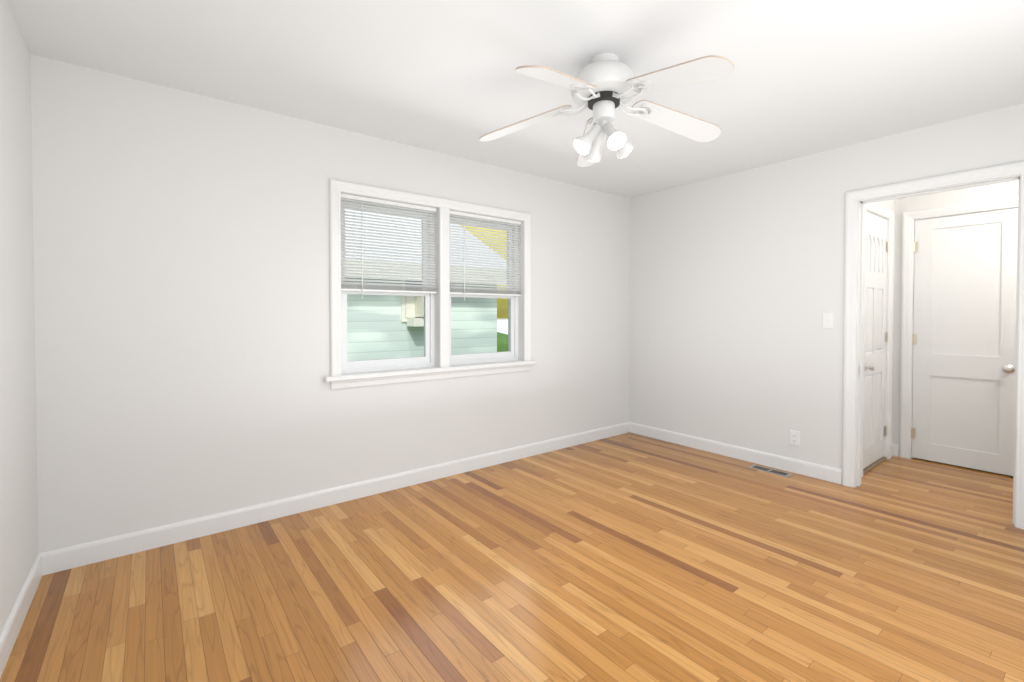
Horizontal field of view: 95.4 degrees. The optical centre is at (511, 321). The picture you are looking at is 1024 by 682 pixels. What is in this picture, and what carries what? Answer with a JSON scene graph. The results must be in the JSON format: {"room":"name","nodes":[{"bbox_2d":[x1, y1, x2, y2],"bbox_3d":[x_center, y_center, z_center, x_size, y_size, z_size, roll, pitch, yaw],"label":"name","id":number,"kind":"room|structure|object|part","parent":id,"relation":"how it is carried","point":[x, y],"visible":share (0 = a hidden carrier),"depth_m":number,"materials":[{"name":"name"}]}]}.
{"room":"empty bedroom","nodes":[
{"label":"empty bedroom","id":0,"kind":"room"},
{"bbox_2d":[0,0,37,634],"bbox_3d":[-1.225,0.000,0.785,0.120,2.440,3.883,-1,1,-38],"label":"wall","id":1,"kind":"structure","parent":0,"point":[18,505],"depth_m":1.88,"materials":[{"name":"white paint"}]},
{"bbox_2d":[0,551,47,677],"bbox_3d":[-1.140,1.167,0.803,0.014,0.105,3.480,-1,1,-38],"label":"baseboard","id":2,"kind":"structure","parent":1,"relation":"attached to","point":[9,634],"depth_m":1.84,"materials":[{"name":"white paint"}]},
{"bbox_2d":[30,54,629,552],"bbox_3d":[-0.064,-0.051,4.007,5.670,2.440,0.220,-1,1,-38],"label":"wall","id":3,"kind":"structure","parent":0,"point":[182,292],"depth_m":2.67,"materials":[{"name":"white paint"}]},
{"bbox_2d":[48,422,627,573],"bbox_3d":[-0.499,1.124,3.538,4.384,0.105,0.014,-1,1,-38],"label":"baseboard","id":4,"kind":"structure","parent":3,"relation":"attached to","point":[62,559],"depth_m":2.84,"materials":[{"name":"white paint"}]},
{"bbox_2d":[324,179,535,389],"bbox_3d":[-0.547,-0.245,3.561,1.752,1.358,0.217,-1,1,-38],"label":"window","id":5,"kind":"structure","parent":3,"relation":"in","point":[427,359],"depth_m":3.48,"materials":[{"name":"white wood"}]},
{"bbox_2d":[341,193,520,360],"bbox_3d":[-0.556,-0.294,3.577,1.533,1.117,0.118,-1,1,-38],"label":"blinds","id":6,"kind":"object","parent":5,"relation":"attached to","point":[455,287],"depth_m":3.43,"materials":[{"name":"white plastic"}]},
{"bbox_3d":[-0.531,-0.418,3.543,1.533,0.868,0.037,-1,1,-38],"label":"window blind rails","id":7,"kind":"part","parent":6,"relation":"part of","materials":[{"name":"white plastic"}]},
{"bbox_2d":[0,432,1023,681],"bbox_3d":[1.473,1.252,1.952,5.790,0.100,5.383,-1,1,-38],"label":"floor","id":8,"kind":"structure","parent":0,"point":[628,556],"depth_m":2.11,"materials":[{"name":"brown wood"}]},
{"bbox_2d":[747,464,793,477],"bbox_3d":[2.027,1.172,3.663,0.115,0.006,0.300,-1,1,-38],"label":"floor vent","id":9,"kind":"object","parent":8,"relation":"in","point":[770,471],"visible":1,"depth_m":3.65,"materials":[{"name":"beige metal"}]},
{"bbox_2d":[6,0,1023,197],"bbox_3d":[1.473,-1.298,1.912,5.790,0.120,5.383,-1,1,-38],"label":"ceiling","id":10,"kind":"structure","parent":0,"point":[807,77],"depth_m":2.24,"materials":[{"name":"white paint"}]},
{"bbox_2d":[479,53,733,166],"bbox_3d":[0.455,-1.016,2.183,1.231,0.453,1.202,-1,1,-38],"label":"ceiling fan","id":11,"kind":"object","parent":10,"relation":"hanging from","point":[602,86],"visible":1,"depth_m":2.15,"materials":[{"name":"white"}]},
{"bbox_2d":[629,103,1023,468],"bbox_3d":[2.822,-0.034,2.917,0.120,2.440,5.043,-1,1,-38],"label":"wall","id":12,"kind":"structure","parent":0,"point":[736,286],"depth_m":3.81,"materials":[{"name":"white paint"}]},
{"bbox_2d":[628,422,841,483],"bbox_3d":[1.817,1.115,4.119,0.014,0.105,1.875,-1,1,-38],"label":"baseboard","id":13,"kind":"structure","parent":12,"relation":"attached to","point":[818,471],"depth_m":3.93,"materials":[{"name":"white paint"}]},
{"bbox_2d":[790,430,799,445],"bbox_3d":[2.200,0.907,3.627,0.009,0.115,0.070,-1,1,-38],"label":"electrical outlet plate","id":14,"kind":"object","parent":12,"relation":"attached to","point":[795,438],"visible":1,"depth_m":3.62,"materials":[{"name":"white plastic"}]},
{"bbox_2d":[823,313,833,328],"bbox_3d":[2.330,-0.007,3.438,0.019,0.115,0.070,-1,1,-38],"label":"switch plate","id":15,"kind":"object","parent":12,"relation":"attached to","point":[828,320],"visible":1,"depth_m":3.44,"materials":[{"name":"white plastic"}]},
{"bbox_2d":[842,161,1023,528],"bbox_3d":[2.732,0.130,3.035,0.168,2.108,0.927,-1,1,-38],"label":"door frame","id":16,"kind":"structure","parent":12,"relation":"attached to","point":[856,201],"depth_m":3.26,"materials":[{"name":"white paint"}]},
{"bbox_2d":[875,199,894,442],"bbox_3d":[2.881,-0.048,3.791,1.046,2.440,0.120,-1,1,-38],"label":"wall","id":17,"kind":"structure","parent":0,"point":[889,204],"depth_m":4.05,"materials":[{"name":"white paint"}]},
{"bbox_2d":[863,457,886,474],"bbox_3d":[2.915,1.162,3.791,0.615,0.022,0.072,-1,1,-38],"label":"threshold","id":18,"kind":"object","parent":17,"relation":"attached to","point":[873,465],"depth_m":3.76,"materials":[{"name":"brown wood"}]},
{"bbox_2d":[863,211,887,468],"bbox_3d":[2.917,0.144,3.773,0.609,1.997,0.035,-1,1,-38],"label":"closet door","id":19,"kind":"structure","parent":17,"relation":"in","point":[875,332],"depth_m":3.77,"materials":[{"name":"white paint"}]},
{"bbox_2d":[864,363,874,370],"bbox_3d":[2.750,0.352,3.584,0.064,0.064,0.064,-1,1,-38],"label":"door knob","id":20,"kind":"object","parent":19,"relation":"attached to","point":[871,367],"depth_m":3.56,"materials":[{"name":"silver metal"}]},
{"bbox_2d":[861,202,893,476],"bbox_3d":[2.901,0.118,3.794,0.771,2.108,0.144,-1,1,-38],"label":"door frame","id":21,"kind":"structure","parent":17,"relation":"attached to","point":[874,208],"depth_m":3.94,"materials":[{"name":"white paint"}]},
{"bbox_2d":[885,242,888,436],"bbox_3d":[3.175,0.150,3.946,0.056,1.650,0.012,-1,1,-38],"label":"hall closet door hinges","id":22,"kind":"object","parent":17,"relation":"attached to","point":[886,341],"visible":0.98,"depth_m":3.94,"materials":[{"name":"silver metal"}]},
{"bbox_2d":[891,443,898,456],"bbox_3d":[3.874,1.140,2.532,1.046,0.105,3.115,-1,1,-38],"label":"baseboard","id":23,"kind":"structure","parent":17,"relation":"attached to","point":[894,449],"depth_m":4.05,"materials":[{"name":"white paint"}]},
{"bbox_2d":[892,180,1017,443],"bbox_3d":[3.742,-0.045,3.633,0.120,2.440,5.043,-1,1,-38],"label":"wall","id":24,"kind":"structure","parent":0,"point":[973,194],"depth_m":4.01,"materials":[{"name":"white paint"}]},
{"bbox_2d":[899,197,1017,458],"bbox_3d":[3.643,0.119,3.743,0.144,2.108,0.791,-1,1,-38],"label":"door frame","id":25,"kind":"structure","parent":24,"relation":"attached to","point":[909,218],"depth_m":3.97,"materials":[{"name":"white paint"}]},
{"bbox_2d":[911,208,1017,475],"bbox_3d":[3.608,0.154,3.737,0.046,2.015,0.662,-1,1,-38],"label":"door","id":26,"kind":"structure","parent":24,"relation":"in","point":[964,328],"depth_m":3.71,"materials":[{"name":"white paint"}]},
{"bbox_3d":[3.409,0.160,3.967,0.013,1.670,0.056,-1,1,-38],"label":"hall far door hinges","id":27,"kind":"part","parent":26,"relation":"part of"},
{"bbox_2d":[1003,364,1014,372],"bbox_3d":[3.735,0.356,3.506,0.064,0.064,0.064,-1,1,-38],"label":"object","id":28,"kind":"structure","parent":26,"relation":"attached to","point":[1007,368],"depth_m":3.50,"materials":[{"name":"silver metal"}]},
{"label":"outside","id":29,"kind":"structure","parent":0,"visible":0},
{"bbox_2d":[461,225,507,351],"bbox_3d":[-4.439,-3.329,21.261,100.000,10.588,100.000,-1,1,-38],"label":"yard","id":30,"kind":"structure","parent":29,"point":[501,320],"depth_m":22.29,"materials":[{"name":"green plant"}]},
{"bbox_2d":[345,210,506,360],"bbox_3d":[-10.447,-0.716,5.851,20.150,5.112,8.720,-1,1,-38],"label":"house","id":31,"kind":"structure","parent":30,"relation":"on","point":[412,322],"depth_m":7.59,"materials":[{"name":"green"}]}
]}

